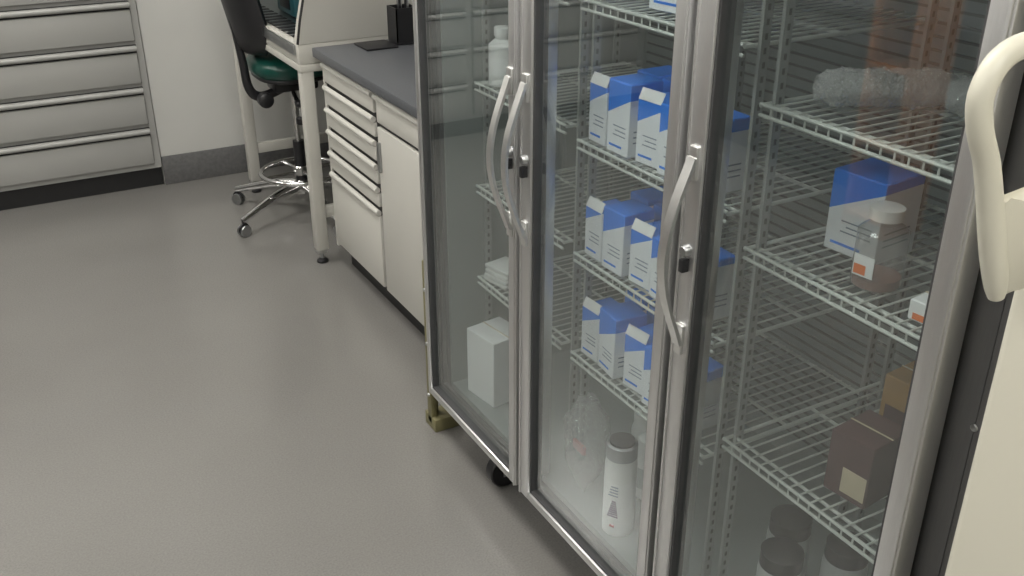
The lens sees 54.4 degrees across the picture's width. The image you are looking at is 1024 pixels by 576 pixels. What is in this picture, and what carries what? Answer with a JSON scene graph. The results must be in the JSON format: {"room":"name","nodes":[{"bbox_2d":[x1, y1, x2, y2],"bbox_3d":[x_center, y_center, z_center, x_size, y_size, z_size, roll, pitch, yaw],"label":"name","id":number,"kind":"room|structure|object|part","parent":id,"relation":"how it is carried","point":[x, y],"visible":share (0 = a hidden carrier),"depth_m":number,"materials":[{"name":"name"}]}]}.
{"room":"laboratory","nodes":[
{"label":"laboratory","id":0,"kind":"room"},
{"bbox_2d":[135,0,326,182],"bbox_3d":[-2.851,-1.672,4.325,4.350,2.750,0.650,-14,29,-26],"label":"wall","id":1,"kind":"structure","parent":0,"point":[187,45],"depth_m":5.01,"materials":[{"name":"paint"}]},
{"bbox_2d":[161,142,329,184],"bbox_3d":[-1.288,-0.720,5.340,1.134,0.150,0.012,-14,29,-26],"label":"baseboard","id":2,"kind":"structure","parent":1,"relation":"attached to","point":[203,164],"depth_m":5.20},
{"bbox_2d":[0,161,597,575],"bbox_3d":[-1.040,1.019,2.045,4.550,0.100,8.050,-14,29,-26],"label":"floor","id":3,"kind":"structure","parent":0,"point":[182,393],"depth_m":3.20,"materials":[{"name":"plastic"}]},
{"bbox_2d":[0,0,163,210],"bbox_3d":[-3.305,-0.918,4.306,3.200,1.410,0.590,-14,29,-26],"label":"cabinet","id":4,"kind":"object","parent":3,"relation":"on","point":[77,120],"visible":1,"depth_m":4.73,"materials":[{"name":"white metal"}]},
{"bbox_2d":[221,0,335,236],"bbox_3d":[-0.972,-0.889,4.504,0.750,1.185,0.739,-14,29,-26],"label":"office chair","id":5,"kind":"object","parent":3,"relation":"on","point":[246,20],"visible":0.57,"depth_m":4.38,"materials":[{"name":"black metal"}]},
{"bbox_3d":[-1.171,-1.205,4.255,0.155,0.400,0.400,-14,29,-26],"label":"backrest","id":6,"kind":"part","parent":5,"relation":"part of","materials":[{"name":"black plastic"}]},
{"bbox_3d":[-0.992,-1.006,4.463,0.370,0.119,0.400,-14,29,-26],"label":"seat","id":7,"kind":"part","parent":5,"relation":"part of","materials":[{"name":"green leather"}]},
{"bbox_2d":[231,0,411,263],"bbox_3d":[-0.805,-1.239,4.348,0.647,1.950,1.046,-14,29,-26],"label":"tall cabinet","id":8,"kind":"object","parent":3,"relation":"on","point":[318,23],"visible":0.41,"depth_m":3.96,"materials":[{"name":"cream painted metal"},{"name":"glass"},{"name":"stainless steel"}]},
{"bbox_2d":[277,0,298,17],"bbox_3d":[-0.904,-1.266,4.328,0.184,0.132,0.240,-14,29,-26],"label":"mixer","id":9,"kind":"object","parent":8,"relation":"in","point":[290,7],"visible":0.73,"depth_m":4.25,"materials":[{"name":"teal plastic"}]},
{"bbox_2d":[260,0,411,64],"bbox_3d":[-0.805,-1.622,4.162,0.647,1.098,1.046,-14,29,-26],"label":"hood","id":10,"kind":"object","parent":8,"relation":"attached to","point":[318,23],"depth_m":3.89,"materials":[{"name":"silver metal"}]},
{"bbox_2d":[312,39,424,335],"bbox_3d":[-0.146,-0.352,3.702,0.735,0.920,1.240,-14,29,-26],"label":"lab bench","id":11,"kind":"object","parent":3,"relation":"on","point":[370,109],"visible":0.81,"depth_m":3.60,"materials":[{"name":"beige paint"}]},
{"bbox_2d":[354,39,397,50],"bbox_3d":[-0.525,-0.938,3.844,0.130,0.008,0.140,-14,29,-26],"label":"rubber mat","id":12,"kind":"object","parent":11,"relation":"on","point":[376,44],"visible":1,"depth_m":3.82,"materials":[{"name":"black rubber"}]},
{"bbox_2d":[387,0,413,45],"bbox_3d":[-0.425,-1.054,3.863,0.090,0.200,0.090,-14,29,-26],"label":"pen holder","id":13,"kind":"object","parent":11,"relation":"on","point":[399,15],"visible":0.84,"depth_m":3.84,"materials":[{"name":"black plastic"}]},
{"bbox_2d":[422,260,458,431],"bbox_3d":[-0.214,0.171,3.025,0.103,0.570,0.075,-14,29,-26],"label":"steel post","id":14,"kind":"object","parent":3,"relation":"on","point":[438,418],"visible":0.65,"depth_m":3.10,"materials":[{"name":"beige metal"}]},
{"bbox_2d":[412,0,1023,575],"bbox_3d":[0.467,-0.234,2.106,0.790,2.100,1.755,-14,29,-26],"label":"refrigerator","id":15,"kind":"object","parent":3,"relation":"on","point":[512,170],"visible":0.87,"depth_m":2.18,"materials":[{"name":"metal"}]},
{"bbox_3d":[-0.102,-0.388,2.449,0.054,1.782,0.538,-14,29,-26],"label":"frame","id":16,"kind":"part","parent":15,"relation":"part of","materials":[{"name":"metal"}]},
{"bbox_2d":[467,317,508,407],"bbox_3d":[-0.045,0.216,2.919,0.120,0.211,0.130,-19,32,-34],"label":"carton","id":17,"kind":"object","parent":15,"relation":"in","point":[487,341],"visible":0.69,"depth_m":2.87,"materials":[{"name":"white cardboard"}]},
{"bbox_2d":[483,256,508,289],"bbox_3d":[-0.018,-0.043,2.848,0.086,0.049,0.100,-21,33,-36],"label":"folded towels","id":18,"kind":"object","parent":15,"relation":"on","point":[497,272],"visible":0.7,"depth_m":2.83,"materials":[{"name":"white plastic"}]},
{"bbox_2d":[488,25,507,87],"bbox_3d":[-0.025,-0.600,2.574,0.073,0.150,0.073,-14,29,-26],"label":"plastic bottle","id":19,"kind":"object","parent":15,"relation":"in","point":[498,47],"visible":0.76,"depth_m":2.54,"materials":[{"name":"white plastic"}]},
{"bbox_3d":[-0.027,-0.294,2.225,0.060,0.395,0.022,-14,29,-26],"label":"handle","id":20,"kind":"part","parent":15,"relation":"part of","materials":[{"name":"metal"}]},
{"bbox_3d":[0.006,-0.269,2.173,0.060,0.395,0.022,-14,29,-26],"label":"handle","id":21,"kind":"part","parent":15,"relation":"part of","materials":[{"name":"metal"}]},
{"bbox_2d":[477,253,629,349],"bbox_3d":[0.225,0.009,2.825,0.492,0.025,0.463,-14,29,-26],"label":"shelf","id":22,"kind":"object","parent":15,"relation":"attached to","point":[560,259],"depth_m":2.81,"materials":[{"name":"white metal"}]},
{"bbox_2d":[474,61,642,134],"bbox_3d":[0.225,-0.503,2.576,0.492,0.025,0.463,-14,29,-26],"label":"shelf","id":23,"kind":"object","parent":15,"relation":"attached to","point":[567,71],"depth_m":2.65,"materials":[{"name":"white metal"}]},
{"bbox_2d":[559,0,569,5],"bbox_3d":[0.225,-0.764,2.449,0.492,0.025,0.463,-14,29,-26],"label":"shelf","id":24,"kind":"object","parent":15,"relation":"attached to","point":[561,2],"depth_m":2.18,"materials":[{"name":"white metal"}]},
{"bbox_2d":[476,159,663,249],"bbox_3d":[0.225,-0.242,2.703,0.492,0.025,0.463,-14,29,-26],"label":"shelf","id":25,"kind":"object","parent":15,"relation":"attached to","point":[564,169],"depth_m":2.78,"materials":[{"name":"white metal"}]},
{"bbox_2d":[562,391,610,490],"bbox_3d":[0.188,0.382,2.496,0.128,0.281,0.123,-14,29,-26],"label":"plastic bag","id":26,"kind":"object","parent":15,"relation":"in","point":[577,444],"visible":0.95,"depth_m":2.48,"materials":[{"name":"clear plastic"}]},
{"bbox_2d":[589,71,610,146],"bbox_3d":[0.226,-0.402,2.208,0.086,0.153,0.069,-13,29,-26],"label":"box","id":27,"kind":"object","parent":15,"relation":"in","point":[599,85],"visible":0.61,"depth_m":2.19,"materials":[{"name":"white cardboard"}]},
{"bbox_2d":[581,296,618,362],"bbox_3d":[0.226,0.093,2.448,0.086,0.153,0.069,-15,30,-28],"label":"box","id":28,"kind":"object","parent":15,"relation":"on","point":[590,313],"visible":0.59,"depth_m":2.43,"materials":[{"name":"white cardboard"}]},
{"bbox_2d":[585,196,620,261],"bbox_3d":[0.226,-0.145,2.332,0.086,0.143,0.069,-14,29,-26],"label":"box","id":29,"kind":"object","parent":15,"relation":"in","point":[594,207],"visible":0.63,"depth_m":2.31,"materials":[{"name":"white cardboard"}]},
{"bbox_3d":[0.172,-0.174,2.010,0.054,1.782,0.547,-14,29,-26],"label":"frame","id":30,"kind":"part","parent":15,"relation":"part of","materials":[{"name":"metal"}]},
{"bbox_2d":[602,432,637,536],"bbox_3d":[0.254,0.464,2.353,0.079,0.258,0.077,-14,29,-26],"label":"bottle","id":31,"kind":"object","parent":15,"relation":"in","point":[620,474],"visible":1,"depth_m":2.32,"materials":[{"name":"white plastic"},{"name":"grey plastic"}]},
{"bbox_2d":[598,301,646,378],"bbox_3d":[0.263,0.124,2.378,0.086,0.158,0.079,-11,28,-21],"label":"box","id":32,"kind":"object","parent":15,"relation":"on","point":[615,319],"visible":0.74,"depth_m":2.34,"materials":[{"name":"white cardboard"}]},
{"bbox_2d":[602,199,654,276],"bbox_3d":[0.263,-0.114,2.262,0.086,0.148,0.079,-15,30,-28],"label":"box","id":33,"kind":"object","parent":15,"relation":"on","point":[619,217],"visible":0.73,"depth_m":2.23,"materials":[{"name":"white cardboard"}]},
{"bbox_2d":[607,73,662,157],"bbox_3d":[0.263,-0.371,2.138,0.086,0.158,0.079,-14,29,-27],"label":"box","id":34,"kind":"object","parent":15,"relation":"on","point":[624,91],"visible":0.73,"depth_m":2.11,"materials":[{"name":"white cardboard"}]},
{"bbox_2d":[623,323,653,394],"bbox_3d":[0.316,0.156,2.312,0.086,0.158,0.073,-18,31,-32],"label":"box","id":35,"kind":"object","parent":15,"relation":"on","point":[636,339],"visible":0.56,"depth_m":2.29,"materials":[{"name":"white cardboard"}]},
{"bbox_2d":[631,407,647,439],"bbox_3d":[0.344,0.394,2.599,0.068,0.170,0.068,-14,29,-26],"label":"plastic bottle","id":36,"kind":"object","parent":15,"relation":"in","point":[639,425],"visible":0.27,"depth_m":2.56,"materials":[{"name":"white plastic"}]},
{"bbox_2d":[625,287,654,312],"bbox_3d":[0.338,0.076,2.491,0.091,0.146,0.076,-14,29,-27],"label":"box","id":37,"kind":"object","parent":15,"relation":"on","point":[630,293],"visible":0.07,"depth_m":2.44,"materials":[{"name":"blue cardboard"}]},
{"bbox_2d":[636,432,645,499],"bbox_3d":[0.341,0.445,2.494,0.068,0.170,0.068,-14,29,-26],"label":"plastic bottle","id":38,"kind":"object","parent":15,"relation":"in","point":[642,437],"visible":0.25,"depth_m":2.46,"materials":[{"name":"white plastic"}]},
{"bbox_2d":[629,218,660,290],"bbox_3d":[0.316,-0.082,2.196,0.086,0.148,0.073,-16,30,-30],"label":"box","id":39,"kind":"object","parent":15,"relation":"on","point":[642,233],"visible":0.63,"depth_m":2.17,"materials":[{"name":"white cardboard"}]},
{"bbox_2d":[641,344,651,405],"bbox_3d":[0.351,0.198,2.240,0.086,0.146,0.076,-17,31,-32],"label":"box","id":40,"kind":"object","parent":15,"relation":"on","point":[648,349],"visible":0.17,"depth_m":2.23,"materials":[{"name":"white cardboard"}]},
{"bbox_2d":[630,186,663,207],"bbox_3d":[0.338,-0.162,2.375,0.091,0.136,0.076,-12,28,-24],"label":"box","id":41,"kind":"object","parent":15,"relation":"on","point":[649,197],"visible":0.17,"depth_m":2.33,"materials":[{"name":"blue cardboard"}]},
{"bbox_2d":[646,304,654,324],"bbox_3d":[0.382,0.110,2.420,0.091,0.146,0.076,-13,29,-24],"label":"box","id":42,"kind":"object","parent":15,"relation":"on","point":[650,317],"visible":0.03,"depth_m":2.40,"materials":[{"name":"blue cardboard"}]},
{"bbox_2d":[635,87,669,168],"bbox_3d":[0.316,-0.338,2.072,0.086,0.158,0.073,-17,31,-31],"label":"box","id":43,"kind":"object","parent":15,"relation":"on","point":[650,101],"visible":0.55,"depth_m":2.05,"materials":[{"name":"white cardboard"}]},
{"bbox_2d":[649,236,659,298],"bbox_3d":[0.351,-0.040,2.124,0.086,0.136,0.076,-11,28,-21],"label":"box","id":44,"kind":"object","parent":15,"relation":"on","point":[655,240],"visible":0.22,"depth_m":2.13,"materials":[{"name":"white cardboard"}]},
{"bbox_2d":[637,65,671,79],"bbox_3d":[0.338,-0.419,2.251,0.091,0.146,0.076,-14,29,-27],"label":"box","id":45,"kind":"object","parent":15,"relation":"on","point":[660,72],"visible":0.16,"depth_m":2.21,"materials":[{"name":"blue cardboard"}]},
{"bbox_2d":[653,202,661,221],"bbox_3d":[0.382,-0.128,2.304,0.091,0.136,0.076,-15,30,-28],"label":"box","id":46,"kind":"object","parent":15,"relation":"on","point":[657,207],"visible":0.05,"depth_m":2.28,"materials":[{"name":"blue cardboard"}]},
{"bbox_2d":[657,102,668,175],"bbox_3d":[0.351,-0.297,1.999,0.086,0.146,0.076,-14,29,-26],"label":"box","id":47,"kind":"object","parent":15,"relation":"on","point":[664,114],"visible":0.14,"depth_m":2.00,"materials":[{"name":"white cardboard"}]},
{"bbox_2d":[649,0,676,13],"bbox_3d":[0.351,-0.600,1.966,0.101,0.101,0.121,-17,31,-31],"label":"box","id":48,"kind":"object","parent":15,"relation":"on","point":[669,6],"visible":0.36,"depth_m":1.97,"materials":[{"name":"white cardboard"}]},
{"bbox_2d":[662,77,670,92],"bbox_3d":[0.382,-0.384,2.180,0.091,0.146,0.076,-13,29,-24],"label":"box","id":49,"kind":"object","parent":15,"relation":"on","point":[666,81],"visible":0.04,"depth_m":2.15,"materials":[{"name":"blue cardboard"}]},
{"bbox_3d":[0.282,-0.053,1.730,0.060,0.395,0.022,-14,29,-26],"label":"handle","id":50,"kind":"part","parent":15,"relation":"part of","materials":[{"name":"metal"}]},
{"bbox_2d":[702,357,723,429],"bbox_3d":[0.404,0.220,2.168,0.086,0.168,0.071,-15,30,-28],"label":"box","id":51,"kind":"object","parent":15,"relation":"on","point":[715,369],"visible":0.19,"depth_m":2.15,"materials":[{"name":"white cardboard"}]},
{"bbox_2d":[570,317,868,465],"bbox_3d":[0.486,0.213,2.405,0.492,0.025,0.523,-14,29,-26],"label":"shelf","id":52,"kind":"object","parent":15,"relation":"attached to","point":[718,454],"depth_m":2.34,"materials":[{"name":"white metal"}]},
{"bbox_2d":[576,110,869,223],"bbox_3d":[0.486,-0.281,2.165,0.492,0.025,0.523,-14,29,-26],"label":"shelf","id":53,"kind":"object","parent":15,"relation":"attached to","point":[745,210],"depth_m":2.10,"materials":[{"name":"white metal"}]},
{"bbox_2d":[713,247,734,319],"bbox_3d":[0.404,-0.018,2.053,0.086,0.158,0.071,-12,29,-24],"label":"box","id":54,"kind":"object","parent":15,"relation":"on","point":[726,259],"visible":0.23,"depth_m":2.03,"materials":[{"name":"cardboard"}]},
{"bbox_2d":[573,216,887,353],"bbox_3d":[0.486,-0.030,2.287,0.492,0.025,0.523,-14,29,-26],"label":"shelf","id":55,"kind":"object","parent":15,"relation":"attached to","point":[730,342],"depth_m":2.19,"materials":[{"name":"white metal"}]},
{"bbox_2d":[726,110,749,192],"bbox_3d":[0.404,-0.274,1.928,0.086,0.168,0.071,-14,29,-26],"label":"box","id":56,"kind":"object","parent":15,"relation":"on","point":[741,121],"visible":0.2,"depth_m":1.91,"materials":[{"name":"white cardboard"}]},
{"bbox_2d":[580,0,937,57],"bbox_3d":[0.486,-0.560,2.030,0.492,0.025,0.523,-14,29,-26],"label":"shelf","id":57,"kind":"object","parent":15,"relation":"attached to","point":[763,45],"depth_m":1.93,"materials":[{"name":"white metal"}]},
{"bbox_2d":[756,537,804,575],"bbox_3d":[0.543,0.629,2.046,0.091,0.230,0.091,-14,29,-26],"label":"jar","id":58,"kind":"object","parent":15,"relation":"in","point":[779,556],"visible":1,"depth_m":1.99,"materials":[{"name":"grey plastic"}]},
{"bbox_2d":[766,504,812,575],"bbox_3d":[0.587,0.583,2.141,0.091,0.230,0.091,-14,29,-26],"label":"jar","id":59,"kind":"object","parent":15,"relation":"in","point":[789,521],"visible":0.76,"depth_m":2.08,"materials":[{"name":"grey plastic"}]},
{"bbox_2d":[721,381,887,564],"bbox_3d":[0.757,0.352,1.937,0.492,0.025,0.488,-14,29,-26],"label":"shelf","id":60,"kind":"object","parent":15,"relation":"attached to","point":[738,434],"depth_m":1.94,"materials":[{"name":"white metal"}]},
{"bbox_3d":[0.450,0.042,1.564,0.054,1.782,0.552,-14,29,-26],"label":"frame","id":61,"kind":"part","parent":15,"relation":"part of","materials":[{"name":"metal"}]},
{"bbox_2d":[742,201,945,350],"bbox_3d":[0.757,-0.026,1.753,0.492,0.025,0.488,-14,29,-26],"label":"shelf","id":62,"kind":"object","parent":15,"relation":"attached to","point":[759,258],"depth_m":1.73,"materials":[{"name":"white metal"}]},
{"bbox_2d":[819,530,870,575],"bbox_3d":[0.681,0.620,2.064,0.091,0.230,0.091,-14,29,-26],"label":"jar","id":63,"kind":"object","parent":15,"relation":"in","point":[838,559],"visible":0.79,"depth_m":2.00,"materials":[{"name":"grey plastic"}]},
{"bbox_2d":[823,409,901,509],"bbox_3d":[0.653,0.314,1.835,0.111,0.131,0.090,-18,31,-32],"label":"carton","id":64,"kind":"object","parent":15,"relation":"on","point":[863,448],"visible":0.88,"depth_m":1.80,"materials":[{"name":"brown cardboard"}]},
{"bbox_2d":[758,70,972,184],"bbox_3d":[0.757,-0.269,1.635,0.492,0.025,0.488,-14,29,-26],"label":"shelf","id":65,"kind":"object","parent":15,"relation":"attached to","point":[777,107],"depth_m":1.63,"materials":[{"name":"white metal"}]},
{"bbox_2d":[824,157,925,264],"bbox_3d":[0.648,-0.139,1.783,0.111,0.151,0.111,-17,31,-31],"label":"box","id":66,"kind":"object","parent":15,"relation":"on","point":[857,185],"visible":0.86,"depth_m":1.75,"materials":[{"name":"white cardboard"}]},
{"bbox_2d":[849,201,910,291],"bbox_3d":[0.613,-0.070,1.655,0.088,0.140,0.084,-14,29,-26],"label":"bottle","id":67,"kind":"object","parent":15,"relation":"on","point":[866,275],"visible":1,"depth_m":1.65,"materials":[{"name":"plastic"}]},
{"bbox_2d":[812,66,958,108],"bbox_3d":[0.622,-0.335,1.660,0.232,0.071,0.075,0,26,1],"label":"roll","id":68,"kind":"object","parent":15,"relation":"on","point":[863,88],"visible":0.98,"depth_m":1.65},
{"bbox_2d":[879,361,914,425],"bbox_3d":[0.766,0.255,1.876,0.101,0.201,0.110,-17,31,-31],"label":"carton","id":69,"kind":"object","parent":15,"relation":"on","point":[897,382],"visible":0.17,"depth_m":1.85,"materials":[{"name":"brown cardboard"}]},
{"bbox_2d":[907,291,928,323],"bbox_3d":[0.681,0.037,1.552,0.081,0.036,0.090,-17,31,-31],"label":"carton","id":70,"kind":"object","parent":15,"relation":"on","point":[917,307],"visible":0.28,"depth_m":1.55,"materials":[{"name":"white cardboard"}]},
{"bbox_2d":[944,76,971,117],"bbox_3d":[0.773,-0.294,1.577,0.161,0.070,0.072,21,33,36],"label":"roll","id":71,"kind":"object","parent":15,"relation":"on","point":[954,85],"visible":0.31,"depth_m":1.61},
{"bbox_2d":[945,32,1023,575],"bbox_3d":[1.051,0.391,0.935,1.010,2.000,0.980,-14,29,-26],"label":"freezer","id":72,"kind":"object","parent":3,"relation":"on","point":[988,540],"visible":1,"depth_m":1.06,"materials":[{"name":"beige plastic"}]},
{"bbox_3d":[0.780,0.430,0.785,0.048,1.900,0.980,-14,29,-26],"label":"door","id":73,"kind":"part","parent":72,"relation":"part of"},
{"bbox_3d":[0.470,-0.107,0.914,0.190,0.263,0.025,-14,29,-26],"label":"loop handle","id":74,"kind":"part","parent":72,"relation":"part of","materials":[{"name":"beige plastic"}]}
]}

